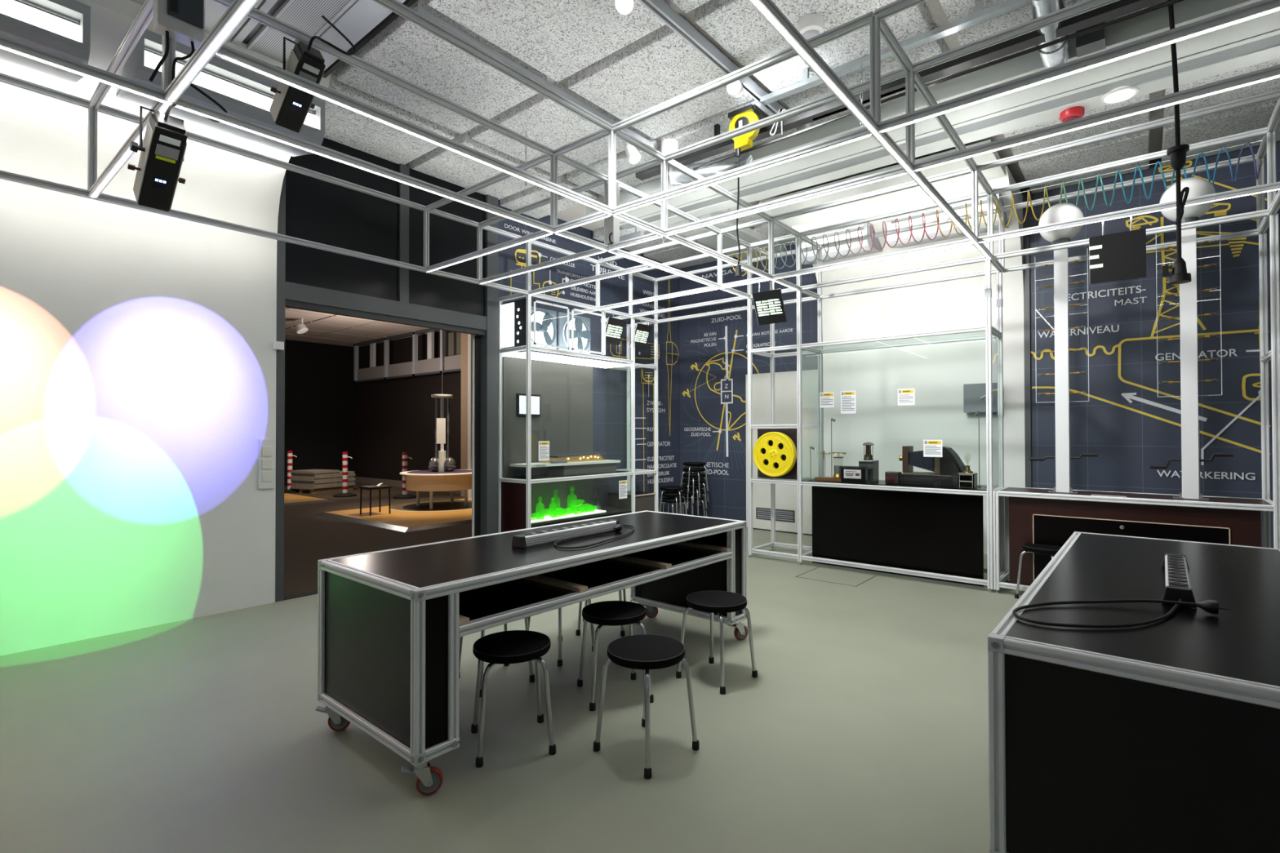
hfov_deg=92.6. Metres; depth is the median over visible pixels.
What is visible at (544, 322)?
fan window
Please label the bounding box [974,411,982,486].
lamp
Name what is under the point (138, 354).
wall
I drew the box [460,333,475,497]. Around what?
column
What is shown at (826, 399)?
card
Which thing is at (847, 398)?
card
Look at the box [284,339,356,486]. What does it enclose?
wall
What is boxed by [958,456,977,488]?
stand
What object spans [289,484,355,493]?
pallet
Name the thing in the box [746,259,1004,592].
display case
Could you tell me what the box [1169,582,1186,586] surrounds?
socket
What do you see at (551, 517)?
shelf
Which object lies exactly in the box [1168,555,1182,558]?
socket
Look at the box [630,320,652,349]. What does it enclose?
floodlight
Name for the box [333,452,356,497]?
bollard
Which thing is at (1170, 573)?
socket
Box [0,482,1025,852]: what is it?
floor
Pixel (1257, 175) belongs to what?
coiled hose
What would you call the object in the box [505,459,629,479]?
shelf
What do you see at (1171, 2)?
conduit
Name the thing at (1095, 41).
plate
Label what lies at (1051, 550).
stool
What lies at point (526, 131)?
chain
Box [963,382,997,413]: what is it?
wall box
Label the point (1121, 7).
ceiling pipe
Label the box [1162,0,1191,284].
plug
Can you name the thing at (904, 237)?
light fixture
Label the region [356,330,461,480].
wall
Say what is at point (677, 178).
duct
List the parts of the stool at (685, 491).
leg, seat, leg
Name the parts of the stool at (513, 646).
leg, leg, seat, leg, leg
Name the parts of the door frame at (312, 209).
glazing panel, glazing panel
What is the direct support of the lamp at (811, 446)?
on the display case at (930, 532)
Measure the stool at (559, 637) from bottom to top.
0.488 m
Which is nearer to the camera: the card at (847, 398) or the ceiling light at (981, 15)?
the ceiling light at (981, 15)
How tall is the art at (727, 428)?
1.944 m
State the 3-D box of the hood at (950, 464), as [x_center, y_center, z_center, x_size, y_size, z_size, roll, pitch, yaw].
[3.199,0.384,6.203,0.240,0.360,0.200,-1,-1,40]
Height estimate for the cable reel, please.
0.370 m
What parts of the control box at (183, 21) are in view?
cord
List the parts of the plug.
cord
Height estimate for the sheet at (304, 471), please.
0.058 m
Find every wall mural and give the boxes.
[499,223,679,522]
[681,257,811,515]
[1030,154,1279,495]
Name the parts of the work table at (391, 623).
table leg, panel, table leg, narrow panel, table leg, power strip, table leg, panel, table leg, narrow panel, table leg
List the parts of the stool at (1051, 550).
leg, seat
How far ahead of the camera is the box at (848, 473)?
6.71 m
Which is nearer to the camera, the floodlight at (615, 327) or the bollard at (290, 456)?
the floodlight at (615, 327)
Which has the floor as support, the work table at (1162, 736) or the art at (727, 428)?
the work table at (1162, 736)
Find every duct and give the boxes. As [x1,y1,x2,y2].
[669,151,752,186]
[1027,0,1070,68]
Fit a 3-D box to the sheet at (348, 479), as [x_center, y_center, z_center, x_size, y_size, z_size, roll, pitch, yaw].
[-8.272,1.407,15.987,0.950,0.058,1.180,0,-1,25]
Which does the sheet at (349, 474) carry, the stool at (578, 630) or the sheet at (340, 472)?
the sheet at (340, 472)
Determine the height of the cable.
1.000 m
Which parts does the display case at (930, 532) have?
post, rail, rail, rail, post, rail, rail, rail, rail, reel panel, rail, rail, rail, post, rail, rail, rail, post, rail, rail, rail, panel, rail, post, rail, post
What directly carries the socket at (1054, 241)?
attached to the columns at (1060, 212)
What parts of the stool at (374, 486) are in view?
leg, leg, seat, leg, leg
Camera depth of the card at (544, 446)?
7.35 m
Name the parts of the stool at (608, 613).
leg, leg, seat, leg, leg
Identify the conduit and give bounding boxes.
[693,0,1183,170]
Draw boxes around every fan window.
[524,299,568,349]
[558,307,603,354]
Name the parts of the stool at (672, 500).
seat, leg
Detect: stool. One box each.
[359,484,391,515]
[458,617,534,697]
[471,630,555,768]
[527,599,594,666]
[575,589,626,636]
[577,600,653,711]
[593,634,699,779]
[658,491,685,514]
[659,485,684,514]
[662,497,687,515]
[675,591,757,694]
[677,489,707,516]
[678,472,709,506]
[678,484,707,515]
[680,467,706,499]
[680,495,705,516]
[682,462,709,493]
[682,478,707,511]
[1014,542,1062,598]
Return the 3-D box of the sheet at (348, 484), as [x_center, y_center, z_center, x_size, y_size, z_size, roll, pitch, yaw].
[-8.280,1.531,15.968,0.950,0.058,1.220,0,-1,25]
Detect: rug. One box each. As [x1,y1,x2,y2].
[284,493,335,506]
[314,497,471,532]
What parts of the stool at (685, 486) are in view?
seat, leg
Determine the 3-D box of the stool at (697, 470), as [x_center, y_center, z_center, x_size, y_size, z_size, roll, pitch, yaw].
[0.872,0.911,9.844,0.370,0.488,0.370,0,-1,29]
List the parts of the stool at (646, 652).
leg, leg, seat, leg, leg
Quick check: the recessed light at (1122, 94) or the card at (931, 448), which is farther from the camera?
the card at (931, 448)
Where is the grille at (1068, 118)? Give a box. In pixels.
[1065,115,1079,121]
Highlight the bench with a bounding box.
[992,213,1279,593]
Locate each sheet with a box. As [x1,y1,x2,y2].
[290,469,339,474]
[290,475,354,481]
[290,483,355,488]
[291,473,355,479]
[291,480,354,486]
[292,471,354,475]
[292,478,355,484]
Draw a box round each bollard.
[284,450,298,493]
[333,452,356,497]
[392,452,416,498]
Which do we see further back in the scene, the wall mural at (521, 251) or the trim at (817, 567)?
the wall mural at (521, 251)
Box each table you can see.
[315,510,747,795]
[399,394,471,509]
[987,531,1279,852]
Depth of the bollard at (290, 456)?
15.59 m
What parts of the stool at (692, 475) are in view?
leg, seat, leg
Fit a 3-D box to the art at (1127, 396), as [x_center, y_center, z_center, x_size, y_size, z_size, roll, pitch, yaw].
[5.721,-0.180,6.349,1.142,1.156,0.003,-1,-1,40]
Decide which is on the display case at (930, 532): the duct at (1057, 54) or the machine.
the machine
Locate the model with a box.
[538,451,606,463]
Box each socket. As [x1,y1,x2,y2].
[1051,238,1070,244]
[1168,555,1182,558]
[1168,557,1182,560]
[1168,560,1183,563]
[1168,563,1183,566]
[1168,565,1184,568]
[1168,568,1185,572]
[1168,572,1185,575]
[1168,575,1186,578]
[1169,578,1186,582]
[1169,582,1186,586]
[1181,217,1198,223]
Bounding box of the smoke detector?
[797,13,824,39]
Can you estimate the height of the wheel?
0.524 m
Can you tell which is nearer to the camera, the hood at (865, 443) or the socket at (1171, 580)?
the socket at (1171, 580)
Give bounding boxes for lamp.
[808,445,815,479]
[830,417,836,476]
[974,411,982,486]
[980,394,986,487]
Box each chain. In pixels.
[524,130,527,186]
[859,67,862,126]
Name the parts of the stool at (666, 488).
leg, seat, leg, leg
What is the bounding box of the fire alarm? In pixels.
[1059,106,1084,122]
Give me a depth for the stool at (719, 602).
3.73 m
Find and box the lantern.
[855,442,879,481]
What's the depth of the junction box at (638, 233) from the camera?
5.35 m
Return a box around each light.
[295,318,308,333]
[614,0,634,15]
[624,142,640,164]
[660,138,678,154]
[725,68,742,97]
[760,0,1030,105]
[1100,85,1138,104]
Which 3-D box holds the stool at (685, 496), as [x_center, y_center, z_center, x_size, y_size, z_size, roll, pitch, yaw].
[0.834,1.361,9.793,0.370,0.488,0.370,0,-1,-15]
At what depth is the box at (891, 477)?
6.48 m
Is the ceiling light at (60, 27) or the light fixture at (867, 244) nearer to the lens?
the ceiling light at (60, 27)
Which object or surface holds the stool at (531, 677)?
on the floor
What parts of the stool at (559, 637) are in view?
leg, leg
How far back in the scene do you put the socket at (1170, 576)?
2.42 m
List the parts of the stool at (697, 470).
leg, seat, leg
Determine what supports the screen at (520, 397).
attached to the display case at (566, 391)
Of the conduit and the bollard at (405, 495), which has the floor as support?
the bollard at (405, 495)
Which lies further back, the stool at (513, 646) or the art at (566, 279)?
the art at (566, 279)
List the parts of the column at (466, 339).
white post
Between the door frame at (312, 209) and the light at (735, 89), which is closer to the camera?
the light at (735, 89)
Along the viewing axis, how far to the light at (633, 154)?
5.71 m
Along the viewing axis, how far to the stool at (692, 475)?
9.72 m
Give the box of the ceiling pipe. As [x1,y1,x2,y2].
[635,0,1166,180]
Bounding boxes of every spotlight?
[127,83,226,211]
[269,14,355,133]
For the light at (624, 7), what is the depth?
3.70 m
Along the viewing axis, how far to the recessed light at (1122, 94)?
4.88 m
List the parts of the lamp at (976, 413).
rod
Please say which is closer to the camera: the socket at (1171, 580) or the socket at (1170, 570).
the socket at (1171, 580)
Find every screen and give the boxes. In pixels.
[515,393,541,416]
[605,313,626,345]
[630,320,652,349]
[751,280,786,325]
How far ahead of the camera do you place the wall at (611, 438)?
9.34 m
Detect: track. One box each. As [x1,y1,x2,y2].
[413,4,649,146]
[637,0,783,115]
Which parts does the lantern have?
guard rod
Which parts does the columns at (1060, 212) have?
crank arm, globe, chain, crank arm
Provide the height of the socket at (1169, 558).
0.003 m
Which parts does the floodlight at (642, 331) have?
screen plate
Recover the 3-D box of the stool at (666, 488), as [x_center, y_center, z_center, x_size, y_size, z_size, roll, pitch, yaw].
[0.494,1.178,9.479,0.370,0.488,0.370,0,-1,10]
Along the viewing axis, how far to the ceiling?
5.06 m
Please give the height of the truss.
1.180 m
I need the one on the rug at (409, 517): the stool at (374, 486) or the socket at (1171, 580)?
the stool at (374, 486)
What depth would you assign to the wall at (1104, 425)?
6.76 m
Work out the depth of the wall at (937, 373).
7.94 m
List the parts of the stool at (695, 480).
leg, seat, leg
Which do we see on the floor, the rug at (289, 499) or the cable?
the rug at (289, 499)
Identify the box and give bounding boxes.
[148,0,204,81]
[619,226,644,241]
[884,471,902,484]
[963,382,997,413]
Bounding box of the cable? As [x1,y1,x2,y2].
[734,155,742,277]
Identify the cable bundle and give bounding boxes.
[769,107,786,135]
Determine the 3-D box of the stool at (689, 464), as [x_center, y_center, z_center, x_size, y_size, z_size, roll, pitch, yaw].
[0.879,0.821,9.854,0.370,0.488,0.370,0,-1,-15]
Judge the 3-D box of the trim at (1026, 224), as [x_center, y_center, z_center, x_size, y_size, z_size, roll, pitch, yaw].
[4.606,-0.579,7.270,0.060,4.300,0.034,-1,-1,40]
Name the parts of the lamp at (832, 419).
rod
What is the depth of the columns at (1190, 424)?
5.02 m
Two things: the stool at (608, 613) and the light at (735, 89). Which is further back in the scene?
the light at (735, 89)
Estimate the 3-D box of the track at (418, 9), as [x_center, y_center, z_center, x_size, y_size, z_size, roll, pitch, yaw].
[-0.710,-2.736,4.999,0.060,0.079,2.450,-1,-1,40]
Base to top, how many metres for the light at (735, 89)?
0.195 m
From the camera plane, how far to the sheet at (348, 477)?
15.50 m
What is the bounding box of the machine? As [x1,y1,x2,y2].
[898,445,965,486]
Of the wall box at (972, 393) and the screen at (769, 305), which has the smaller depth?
the screen at (769, 305)
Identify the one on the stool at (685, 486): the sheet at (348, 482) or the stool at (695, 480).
the stool at (695, 480)
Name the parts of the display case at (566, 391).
post, glowing panel, rail, rail, panel, panel, post, panel, rail, light panel, panel, rail, rail, post, rail, post, post, rail, rail, rail, rail, post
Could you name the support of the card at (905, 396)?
attached to the display case at (930, 532)
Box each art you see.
[537,253,649,461]
[682,329,759,450]
[712,325,743,457]
[1120,349,1260,465]
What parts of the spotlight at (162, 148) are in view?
shutter handle, clamp knob, plate, label plate, label plate, plate, shutter handle, cord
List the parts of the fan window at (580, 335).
fan blade, plate, fan blade, fan blade, fan blade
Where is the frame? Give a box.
[0,0,1279,327]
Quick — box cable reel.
[728,103,768,156]
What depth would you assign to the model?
8.04 m
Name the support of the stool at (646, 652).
on the floor
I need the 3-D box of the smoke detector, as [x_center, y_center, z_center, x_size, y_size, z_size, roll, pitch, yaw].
[1.175,-2.732,4.209,0.180,0.110,0.180,-1,-1,40]
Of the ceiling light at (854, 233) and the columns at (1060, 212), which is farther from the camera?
the ceiling light at (854, 233)
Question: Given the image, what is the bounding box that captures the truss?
[353,328,461,382]
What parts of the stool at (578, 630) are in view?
leg, leg, leg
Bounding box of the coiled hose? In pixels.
[728,140,1262,275]
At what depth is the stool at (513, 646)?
2.88 m
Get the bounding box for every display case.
[497,294,658,533]
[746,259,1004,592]
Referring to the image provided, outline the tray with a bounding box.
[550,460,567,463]
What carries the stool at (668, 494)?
on the stool at (672, 500)
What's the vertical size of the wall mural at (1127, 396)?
3.537 m
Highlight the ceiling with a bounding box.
[131,0,1279,346]
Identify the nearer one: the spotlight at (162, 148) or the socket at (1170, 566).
the socket at (1170, 566)
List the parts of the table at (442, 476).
leg, leg, glass bulb, glass bulb, leg, leg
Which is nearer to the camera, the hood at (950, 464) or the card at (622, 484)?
the hood at (950, 464)
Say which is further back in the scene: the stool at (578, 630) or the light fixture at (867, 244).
the light fixture at (867, 244)
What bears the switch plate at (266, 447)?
attached to the wall at (138, 354)
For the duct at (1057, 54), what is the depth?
3.99 m
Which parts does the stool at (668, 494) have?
seat, leg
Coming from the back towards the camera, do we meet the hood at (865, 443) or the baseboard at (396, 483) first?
the baseboard at (396, 483)
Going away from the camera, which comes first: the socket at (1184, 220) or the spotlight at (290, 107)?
the spotlight at (290, 107)
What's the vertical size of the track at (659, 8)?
0.079 m
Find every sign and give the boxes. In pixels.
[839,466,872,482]
[1088,216,1146,284]
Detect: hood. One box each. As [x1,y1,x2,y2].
[862,442,874,444]
[939,446,965,475]
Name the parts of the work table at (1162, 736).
table leg, power strip, panel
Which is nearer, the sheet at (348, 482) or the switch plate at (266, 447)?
the switch plate at (266, 447)
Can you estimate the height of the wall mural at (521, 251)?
4.255 m
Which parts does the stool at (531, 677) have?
leg, leg, leg, leg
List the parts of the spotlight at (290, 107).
shutter handle, plate, label plate, label plate, plate, cord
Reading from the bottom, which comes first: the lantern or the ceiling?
the lantern
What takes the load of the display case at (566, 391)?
on the floor
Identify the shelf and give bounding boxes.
[458,544,722,621]
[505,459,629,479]
[531,506,631,525]
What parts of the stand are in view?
box frame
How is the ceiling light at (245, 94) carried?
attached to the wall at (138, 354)
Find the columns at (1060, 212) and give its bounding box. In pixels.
[1029,202,1097,493]
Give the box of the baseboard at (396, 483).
[354,476,460,493]
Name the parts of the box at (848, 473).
box lid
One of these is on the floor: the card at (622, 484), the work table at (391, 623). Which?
the work table at (391, 623)
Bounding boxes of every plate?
[257,439,275,488]
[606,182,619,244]
[1075,22,1106,57]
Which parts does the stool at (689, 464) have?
leg, seat, leg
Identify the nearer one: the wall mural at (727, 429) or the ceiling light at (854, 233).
the ceiling light at (854, 233)
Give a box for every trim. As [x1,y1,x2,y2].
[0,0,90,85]
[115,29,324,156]
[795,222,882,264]
[795,567,876,586]
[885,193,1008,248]
[1022,196,1031,488]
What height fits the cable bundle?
0.207 m
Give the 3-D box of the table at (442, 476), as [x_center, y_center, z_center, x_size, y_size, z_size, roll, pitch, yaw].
[-3.924,0.475,12.383,1.599,2.230,1.825,0,-1,25]
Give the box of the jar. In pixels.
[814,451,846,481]
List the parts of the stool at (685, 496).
seat, leg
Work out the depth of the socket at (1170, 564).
2.65 m
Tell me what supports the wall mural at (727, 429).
attached to the wall at (1104, 425)
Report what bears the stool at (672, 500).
on the floor
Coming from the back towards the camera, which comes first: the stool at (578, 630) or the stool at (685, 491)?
the stool at (685, 491)
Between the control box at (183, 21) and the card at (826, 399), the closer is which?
the control box at (183, 21)
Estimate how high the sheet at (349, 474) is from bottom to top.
0.058 m
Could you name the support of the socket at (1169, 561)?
attached to the work table at (1162, 736)
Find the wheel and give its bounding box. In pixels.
[753,431,796,476]
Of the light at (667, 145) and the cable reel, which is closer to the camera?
the cable reel
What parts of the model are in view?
board, lid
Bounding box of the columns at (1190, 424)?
[1150,177,1233,500]
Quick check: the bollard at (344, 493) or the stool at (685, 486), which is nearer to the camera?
the stool at (685, 486)
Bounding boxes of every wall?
[0,0,331,656]
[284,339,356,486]
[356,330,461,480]
[475,200,679,526]
[679,140,1279,548]
[791,165,1025,554]
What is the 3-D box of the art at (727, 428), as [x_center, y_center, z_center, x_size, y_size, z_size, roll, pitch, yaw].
[1.423,-0.573,9.917,0.588,2.128,0.003,-1,-1,40]
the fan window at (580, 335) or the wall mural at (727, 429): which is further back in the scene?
the wall mural at (727, 429)
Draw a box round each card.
[538,440,549,461]
[618,480,626,498]
[819,391,834,408]
[840,390,855,413]
[897,388,915,405]
[923,440,942,457]
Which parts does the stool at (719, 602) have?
leg, leg, seat, leg, leg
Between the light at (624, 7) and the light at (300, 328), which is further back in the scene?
the light at (300, 328)
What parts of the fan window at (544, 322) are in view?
fan blade, plate, fan blade, fan blade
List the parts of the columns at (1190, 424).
crank arm, globe, chain, crank arm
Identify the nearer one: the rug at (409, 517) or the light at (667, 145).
the light at (667, 145)
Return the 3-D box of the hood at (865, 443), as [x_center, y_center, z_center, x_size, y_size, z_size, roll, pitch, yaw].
[2.562,0.192,6.863,0.130,0.031,0.130,-1,-1,40]
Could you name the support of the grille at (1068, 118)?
attached to the fire alarm
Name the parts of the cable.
cord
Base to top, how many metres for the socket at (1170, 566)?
0.003 m
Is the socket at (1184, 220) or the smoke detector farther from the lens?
the socket at (1184, 220)
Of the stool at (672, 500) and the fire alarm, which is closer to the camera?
the fire alarm
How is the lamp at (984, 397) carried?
on the display case at (930, 532)
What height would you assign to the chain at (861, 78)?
0.511 m

